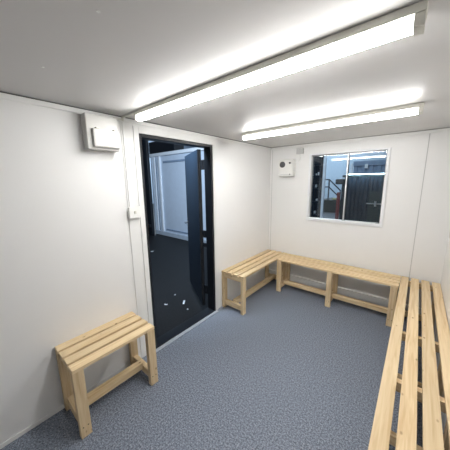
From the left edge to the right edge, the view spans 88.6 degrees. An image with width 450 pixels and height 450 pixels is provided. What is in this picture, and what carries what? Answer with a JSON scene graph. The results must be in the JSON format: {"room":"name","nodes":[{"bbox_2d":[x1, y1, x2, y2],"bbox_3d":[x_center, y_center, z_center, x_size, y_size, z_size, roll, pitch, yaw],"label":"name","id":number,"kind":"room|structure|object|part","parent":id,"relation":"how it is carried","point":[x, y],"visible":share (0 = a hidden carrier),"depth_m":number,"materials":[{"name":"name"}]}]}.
{"room":"changing room","nodes":[
{"label":"changing room","id":0,"kind":"room"},
{"bbox_2d":[0,98,270,444],"bbox_3d":[-1.105,0.317,1.924,0.090,2.396,5.976,8,14,39],"label":"wall","id":1,"kind":"structure","parent":0,"point":[66,264],"depth_m":1.72,"materials":[{"name":"white paint"}]},
{"bbox_2d":[0,356,140,448],"bbox_3d":[-1.877,1.581,1.124,0.006,0.030,3.220,8,14,39],"label":"baseboard","id":2,"kind":"structure","parent":1,"relation":"attached to","point":[57,410],"depth_m":1.75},
{"bbox_2d":[80,112,119,151],"bbox_3d":[-0.948,-0.703,1.774,0.116,0.252,0.238,8,14,39],"label":"box","id":3,"kind":"object","parent":1,"relation":"attached to","point":[99,133],"visible":1,"depth_m":1.73,"materials":[{"name":"white plastic"}]},
{"bbox_2d":[122,122,130,206],"bbox_3d":[-0.853,-0.511,1.993,0.012,0.708,0.010,8,14,39],"label":"cable trunking","id":4,"kind":"object","parent":1,"relation":"attached to","point":[122,122],"visible":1,"depth_m":1.99,"materials":[{"name":"white plastic"}]},
{"bbox_2d":[127,206,140,218],"bbox_3d":[-0.818,-0.115,2.077,0.047,0.102,0.104,8,14,39],"label":"light switch","id":5,"kind":"object","parent":1,"relation":"attached to","point":[133,212],"visible":1,"depth_m":2.06,"materials":[{"name":"white plastic"}]},
{"bbox_2d":[0,91,270,149],"bbox_3d":[-1.080,-0.831,1.673,0.012,0.032,5.796,8,14,39],"label":"trim","id":6,"kind":"structure","parent":1,"relation":"attached to","point":[2,95],"depth_m":1.81,"materials":[{"name":"white plastic"}]},
{"bbox_2d":[120,121,214,357],"bbox_3d":[-0.483,0.155,2.578,0.008,2.256,1.185,8,14,39],"label":"trim","id":7,"kind":"structure","parent":1,"relation":"attached to","point":[134,223],"depth_m":2.14,"materials":[{"name":"white plastic"}]},
{"bbox_2d":[132,126,218,325],"bbox_3d":[-0.449,0.158,2.614,0.016,2.235,1.067,8,14,39],"label":"trim","id":8,"kind":"structure","parent":1,"relation":"attached to","point":[136,130],"depth_m":2.28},
{"bbox_2d":[139,133,218,351],"bbox_3d":[-0.439,0.114,3.013,0.684,2.197,1.715,1,11,8],"label":"door","id":9,"kind":"structure","parent":1,"relation":"in","point":[194,164],"depth_m":3.02,"materials":[{"name":"black paint"}]},
{"bbox_2d":[148,141,194,202],"bbox_3d":[-8.818,-4.661,17.137,0.200,6.700,24.000,8,14,39],"label":"wall","id":10,"kind":"structure","parent":0,"point":[185,147],"depth_m":20.18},
{"bbox_2d":[149,203,207,337],"bbox_3d":[2.195,-0.193,11.358,25.000,0.200,28.000,8,14,39],"label":"ground","id":11,"kind":"structure","parent":0,"point":[169,257],"depth_m":4.29,"materials":[{"name":"black asphalt"}]},
{"bbox_2d":[142,140,154,235],"bbox_3d":[-2.818,-1.429,8.018,0.660,3.600,0.170,8,14,39],"label":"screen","id":12,"kind":"object","parent":11,"relation":"on","point":[145,146],"visible":0.52,"depth_m":7.88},
{"bbox_2d":[149,147,205,242],"bbox_3d":[-0.173,-1.015,7.803,4.550,2.800,2.480,8,14,39],"label":"cabin","id":13,"kind":"object","parent":11,"relation":"on","point":[167,168],"visible":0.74,"depth_m":7.61,"materials":[{"name":"white metal"}]},
{"bbox_3d":[-2.503,-1.079,8.186,0.070,2.560,0.080,8,14,39],"label":"post","id":14,"kind":"part","parent":13,"relation":"part of","materials":[{"name":"white metal"}]},
{"bbox_3d":[-2.405,-1.068,8.125,0.060,2.560,0.050,8,14,39],"label":"post","id":15,"kind":"part","parent":13,"relation":"part of","materials":[{"name":"white metal"}]},
{"bbox_3d":[-2.317,-1.060,8.075,0.400,2.560,0.015,8,14,39],"label":"recess panel","id":16,"kind":"part","parent":13,"relation":"part of","materials":[{"name":"white metal"}]},
{"bbox_3d":[-2.305,-1.055,8.050,0.050,2.560,0.040,8,14,39],"label":"post","id":17,"kind":"part","parent":13,"relation":"part of","materials":[{"name":"white metal"}]},
{"bbox_3d":[-2.189,-1.036,7.942,0.090,2.560,0.060,8,14,39],"label":"post","id":18,"kind":"part","parent":13,"relation":"part of","materials":[{"name":"white metal"}]},
{"bbox_2d":[149,142,183,153],"bbox_3d":[-1.986,-2.608,7.734,1.400,0.400,0.400,8,14,39],"label":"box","id":19,"kind":"object","parent":13,"relation":"on","point":[154,147],"visible":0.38,"depth_m":7.54,"materials":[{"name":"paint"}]},
{"bbox_3d":[-0.190,-2.341,7.552,4.550,0.100,2.480,8,14,39],"label":"rail","id":20,"kind":"part","parent":13,"relation":"part of","materials":[{"name":"white metal"}]},
{"bbox_3d":[-0.070,0.300,8.000,4.350,0.140,2.450,8,14,39],"label":"rail","id":21,"kind":"part","parent":13,"relation":"part of","materials":[{"name":"white metal"}]},
{"bbox_2d":[345,174,383,222],"bbox_3d":[4.258,-0.126,5.088,2.640,1.955,2.085,8,14,39],"label":"steel container","id":22,"kind":"object","parent":11,"relation":"on","point":[364,192],"visible":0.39,"depth_m":4.87,"materials":[{"name":"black metal"}]},
{"bbox_3d":[4.273,-1.066,4.943,2.640,0.055,2.000,8,14,39],"label":"rail","id":23,"kind":"part","parent":22,"relation":"part of","materials":[{"name":"white metal"}]},
{"bbox_2d":[349,173,383,174],"bbox_3d":[2.911,-1.049,4.728,0.780,0.025,0.150,8,14,39],"label":"lamp","id":24,"kind":"object","parent":22,"relation":"attached to","point":[352,173],"visible":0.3,"depth_m":4.71,"materials":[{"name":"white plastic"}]},
{"bbox_3d":[3.446,0.073,4.560,1.140,1.460,0.060,8,14,39],"label":"door","id":25,"kind":"part","parent":22,"relation":"part of","materials":[{"name":"black metal"}]},
{"bbox_2d":[0,279,443,449],"bbox_3d":[-0.143,1.575,1.362,2.412,0.090,5.976,8,14,39],"label":"floor","id":26,"kind":"structure","parent":0,"point":[294,371],"depth_m":1.99,"materials":[{"name":"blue carpet"}]},
{"bbox_2d":[55,311,157,438],"bbox_3d":[-0.938,1.157,1.899,0.370,0.549,0.618,8,14,39],"label":"slatted bench","id":27,"kind":"object","parent":26,"relation":"on","point":[76,354],"visible":1,"depth_m":1.80,"materials":[{"name":"brown wood"}]},
{"bbox_3d":[-1.236,1.194,1.795,0.042,0.523,0.068,8,14,39],"label":"leg","id":28,"kind":"part","parent":27,"relation":"part of","materials":[{"name":"brown wood"}]},
{"bbox_3d":[-1.110,1.391,1.729,0.278,0.070,0.041,8,14,39],"label":"foot rail","id":29,"kind":"part","parent":27,"relation":"part of","materials":[{"name":"brown wood"}]},
{"bbox_3d":[-0.990,1.229,1.594,0.042,0.523,0.068,8,14,39],"label":"leg","id":30,"kind":"part","parent":27,"relation":"part of","materials":[{"name":"brown wood"}]},
{"bbox_3d":[-0.885,1.111,2.210,0.042,0.523,0.068,8,14,39],"label":"leg","id":31,"kind":"part","parent":27,"relation":"part of","materials":[{"name":"brown wood"}]},
{"bbox_3d":[-0.759,1.307,2.144,0.278,0.070,0.041,8,14,39],"label":"foot rail","id":32,"kind":"part","parent":27,"relation":"part of","materials":[{"name":"brown wood"}]},
{"bbox_3d":[-0.639,1.146,2.009,0.042,0.523,0.068,8,14,39],"label":"leg","id":33,"kind":"part","parent":27,"relation":"part of","materials":[{"name":"brown wood"}]},
{"bbox_2d":[222,249,286,314],"bbox_3d":[0.508,0.819,3.611,0.370,0.540,1.290,8,14,39],"label":"slatted bench","id":34,"kind":"object","parent":26,"relation":"on","point":[238,272],"visible":0.91,"depth_m":3.30,"materials":[{"name":"brown wood"}]},
{"bbox_3d":[-0.005,0.906,3.253,0.042,0.514,0.068,8,14,39],"label":"leg","id":35,"kind":"part","parent":34,"relation":"part of","materials":[{"name":"brown wood"}]},
{"bbox_3d":[0.121,1.099,3.187,0.278,0.070,0.041,8,14,39],"label":"foot rail","id":36,"kind":"part","parent":34,"relation":"part of","materials":[{"name":"brown wood"}]},
{"bbox_3d":[0.241,0.941,3.052,0.042,0.514,0.068,8,14,39],"label":"leg","id":37,"kind":"part","parent":34,"relation":"part of","materials":[{"name":"brown wood"}]},
{"bbox_3d":[0.755,0.726,4.151,0.042,0.514,0.068,8,14,39],"label":"leg","id":38,"kind":"part","parent":34,"relation":"part of","materials":[{"name":"brown wood"}]},
{"bbox_3d":[1.001,0.761,3.950,0.042,0.514,0.068,8,14,39],"label":"leg","id":39,"kind":"part","parent":34,"relation":"part of","materials":[{"name":"brown wood"}]},
{"bbox_2d":[276,253,400,326],"bbox_3d":[1.536,0.857,3.340,1.548,0.540,0.372,8,14,39],"label":"slatted bench","id":40,"kind":"object","parent":26,"relation":"on","point":[333,270],"visible":0.99,"depth_m":3.20,"materials":[{"name":"brown wood"}]},
{"bbox_3d":[0.864,0.813,3.687,0.068,0.514,0.042,8,14,39],"label":"leg","id":41,"kind":"part","parent":40,"relation":"part of","materials":[{"name":"brown wood"}]},
{"bbox_3d":[1.069,0.764,3.930,0.068,0.514,0.042,8,14,39],"label":"leg","id":42,"kind":"part","parent":40,"relation":"part of","materials":[{"name":"brown wood"}]},
{"bbox_3d":[1.444,0.896,3.212,0.068,0.514,0.042,8,14,39],"label":"leg","id":43,"kind":"part","parent":40,"relation":"part of","materials":[{"name":"brown wood"}]},
{"bbox_3d":[1.650,0.847,3.454,0.068,0.514,0.042,8,14,39],"label":"leg","id":44,"kind":"part","parent":40,"relation":"part of","materials":[{"name":"brown wood"}]},
{"bbox_3d":[1.994,0.974,2.761,0.068,0.514,0.042,8,14,39],"label":"leg","id":45,"kind":"part","parent":40,"relation":"part of","materials":[{"name":"brown wood"}]},
{"bbox_2d":[368,276,449,449],"bbox_3d":[1.215,1.213,1.484,0.366,0.540,3.699,8,14,39],"label":"slatted bench","id":46,"kind":"object","parent":26,"relation":"on","point":[429,392],"visible":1,"depth_m":1.46,"materials":[{"name":"brown wood"}]},
{"bbox_3d":[1.169,1.412,1.462,0.274,0.070,0.041,8,14,39],"label":"foot rail","id":47,"kind":"part","parent":46,"relation":"part of","materials":[{"name":"brown wood"}]},
{"bbox_3d":[1.553,1.322,1.915,0.274,0.070,0.041,8,14,39],"label":"foot rail","id":48,"kind":"part","parent":46,"relation":"part of","materials":[{"name":"brown wood"}]},
{"bbox_3d":[2.357,1.131,2.865,0.274,0.070,0.041,8,14,39],"label":"foot rail","id":49,"kind":"part","parent":46,"relation":"part of","materials":[{"name":"brown wood"}]},
{"bbox_3d":[2.478,0.973,2.734,0.042,0.514,0.068,8,14,39],"label":"leg","id":50,"kind":"part","parent":46,"relation":"part of","materials":[{"name":"brown wood"}]},
{"bbox_3d":[1.673,1.164,1.783,0.042,0.514,0.068,8,14,39],"label":"leg","id":51,"kind":"part","parent":46,"relation":"part of","materials":[{"name":"brown wood"}]},
{"bbox_3d":[1.290,1.254,1.331,0.042,0.514,0.068,8,14,39],"label":"leg","id":52,"kind":"part","parent":46,"relation":"part of","materials":[{"name":"brown wood"}]},
{"bbox_2d":[0,0,449,147],"bbox_3d":[-0.200,-0.778,0.939,2.482,0.100,5.976,8,14,39],"label":"ceiling","id":53,"kind":"structure","parent":0,"point":[129,56],"depth_m":1.06,"materials":[{"name":"white paint"}]},
{"bbox_2d":[113,112,133,120],"bbox_3d":[-0.799,-0.871,1.833,0.210,0.033,0.084,8,14,39],"label":"cable trunking","id":54,"kind":"object","parent":53,"relation":"attached to","point":[131,113],"visible":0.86,"depth_m":1.88,"materials":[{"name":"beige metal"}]},
{"bbox_2d":[134,0,427,121],"bbox_3d":[-0.023,-0.754,1.271,1.718,0.070,0.068,8,14,39],"label":"ceiling light","id":55,"kind":"object","parent":53,"relation":"attached to","point":[411,19],"visible":1,"depth_m":0.93,"materials":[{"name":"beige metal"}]},
{"bbox_2d":[241,102,424,139],"bbox_3d":[0.828,-0.938,2.184,1.609,0.070,0.068,8,14,39],"label":"ceiling light","id":56,"kind":"object","parent":53,"relation":"attached to","point":[417,108],"visible":1,"depth_m":1.99,"materials":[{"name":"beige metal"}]},
{"bbox_2d":[323,212,339,218],"bbox_3d":[9.776,-0.141,9.987,11.600,0.020,12.400,8,14,39],"label":"floor","id":57,"kind":"structure","parent":0,"point":[330,215],"depth_m":12.12,"materials":[{"name":"concrete"}]},
{"bbox_2d":[311,156,323,217],"bbox_3d":[3.812,-1.570,9.925,0.614,3.000,0.380,8,14,39],"label":"window shutter","id":58,"kind":"object","parent":57,"relation":"on","point":[318,160],"visible":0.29,"depth_m":9.83,"materials":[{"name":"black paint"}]},
{"bbox_2d":[320,157,326,217],"bbox_3d":[4.099,-1.392,9.639,0.100,2.750,0.100,8,14,39],"label":"post","id":59,"kind":"object","parent":57,"relation":"on","point":[325,158],"visible":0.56,"depth_m":9.57,"materials":[{"name":"white metal"}]},
{"bbox_2d":[323,198,340,212],"bbox_3d":[6.645,-1.221,14.012,1.120,0.720,2.000,8,14,39],"label":"platform","id":60,"kind":"object","parent":57,"relation":"on","point":[329,205],"visible":0.4,"depth_m":13.24,"materials":[{"name":"grey metal"}]},
{"bbox_2d":[325,179,340,199],"bbox_3d":[6.077,-2.018,13.140,0.998,1.184,0.072,8,14,39],"label":"stair railing","id":61,"kind":"object","parent":60,"relation":"on","point":[328,186],"visible":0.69,"depth_m":13.13,"materials":[{"name":"metal"}]},
{"bbox_2d":[334,175,345,219],"bbox_3d":[5.154,-1.141,10.121,0.620,2.050,0.800,8,14,39],"label":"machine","id":62,"kind":"object","parent":57,"relation":"on","point":[341,180],"visible":0.53,"depth_m":10.05,"materials":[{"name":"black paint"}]},
{"bbox_2d":[353,160,385,174],"bbox_3d":[8.914,-1.413,9.666,6.040,2.660,2.440,8,14,39],"label":"storage container","id":63,"kind":"object","parent":57,"relation":"on","point":[374,166],"visible":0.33,"depth_m":10.05,"materials":[{"name":"blue metal"}]},
{"bbox_3d":[8.180,-1.209,8.804,6.000,2.300,0.060,8,14,39],"label":"corrugated panel","id":64,"kind":"part","parent":63,"relation":"part of","materials":[{"name":"blue metal"}]},
{"bbox_3d":[8.899,-2.616,9.438,6.040,0.210,2.440,8,14,39],"label":"rail","id":65,"kind":"part","parent":63,"relation":"part of","materials":[{"name":"blue metal"}]},
{"bbox_2d":[324,151,386,198],"bbox_3d":[8.604,-5.109,18.335,25.000,6.700,0.200,8,14,39],"label":"wall","id":66,"kind":"structure","parent":0,"point":[336,166],"depth_m":18.04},
{"bbox_2d":[268,131,449,307],"bbox_3d":[1.695,0.004,3.392,2.302,2.396,0.090,8,14,39],"label":"wall","id":67,"kind":"structure","parent":0,"point":[388,248],"depth_m":3.00,"materials":[{"name":"white paint"}]},
{"bbox_2d":[270,152,272,247],"bbox_3d":[0.808,-0.239,4.033,0.006,2.056,0.003,8,14,39],"label":"trim","id":68,"kind":"structure","parent":67,"relation":"attached to","point":[272,152],"depth_m":3.99,"materials":[{"name":"white plastic"}]},
{"bbox_2d":[279,159,295,176],"bbox_3d":[0.983,-0.904,3.663,0.245,0.265,0.134,8,14,39],"label":"wall heater","id":69,"kind":"object","parent":67,"relation":"attached to","point":[287,167],"visible":1,"depth_m":3.61,"materials":[{"name":"white plastic"}]},
{"bbox_2d":[296,148,303,153],"bbox_3d":[1.152,-1.133,3.540,0.106,0.084,0.036,8,14,39],"label":"junction box","id":70,"kind":"object","parent":67,"relation":"attached to","point":[298,150],"visible":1,"depth_m":3.52,"materials":[{"name":"grey plastic"}]},
{"bbox_2d":[269,269,420,313],"bbox_3d":[1.670,0.973,3.529,2.302,0.090,0.028,8,14,39],"label":"baseboard","id":71,"kind":"structure","parent":67,"relation":"attached to","point":[367,297],"depth_m":3.40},
{"bbox_2d":[306,147,390,226],"bbox_3d":[1.690,-0.523,3.271,1.001,1.002,0.120,8,14,39],"label":"window","id":72,"kind":"structure","parent":67,"relation":"in","point":[388,149],"depth_m":3.22,"materials":[{"name":"white plastic"}]},
{"bbox_3d":[1.535,-0.554,3.419,0.502,0.952,0.024,8,14,39],"label":"sash","id":73,"kind":"part","parent":72,"relation":"part of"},
{"bbox_3d":[1.692,-0.529,3.232,0.018,0.936,0.014,8,14,39],"label":"meeting rail","id":74,"kind":"part","parent":72,"relation":"part of","materials":[{"name":"metal"}]},
{"bbox_3d":[1.868,-0.500,3.111,0.451,0.952,0.024,8,14,39],"label":"sash","id":75,"kind":"part","parent":72,"relation":"part of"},
{"bbox_2d":[271,127,449,149],"bbox_3d":[1.648,-1.144,3.134,2.278,0.035,0.012,8,14,39],"label":"trim","id":76,"kind":"structure","parent":67,"relation":"attached to","point":[443,129],"depth_m":2.96,"materials":[{"name":"white plastic"}]},
{"bbox_2d":[406,133,430,298],"bbox_3d":[2.324,-0.023,2.792,0.008,2.056,0.003,8,14,39],"label":"trim","id":77,"kind":"structure","parent":67,"relation":"attached to","point":[430,133],"depth_m":2.75,"materials":[{"name":"white plastic"}]},
{"bbox_2d":[434,232,449,431],"bbox_3d":[0.736,0.580,0.418,0.090,2.396,5.976,8,14,39],"label":"wall","id":78,"kind":"structure","parent":0,"point":[445,280],"depth_m":2.35,"materials":[{"name":"white paint"}]}
]}

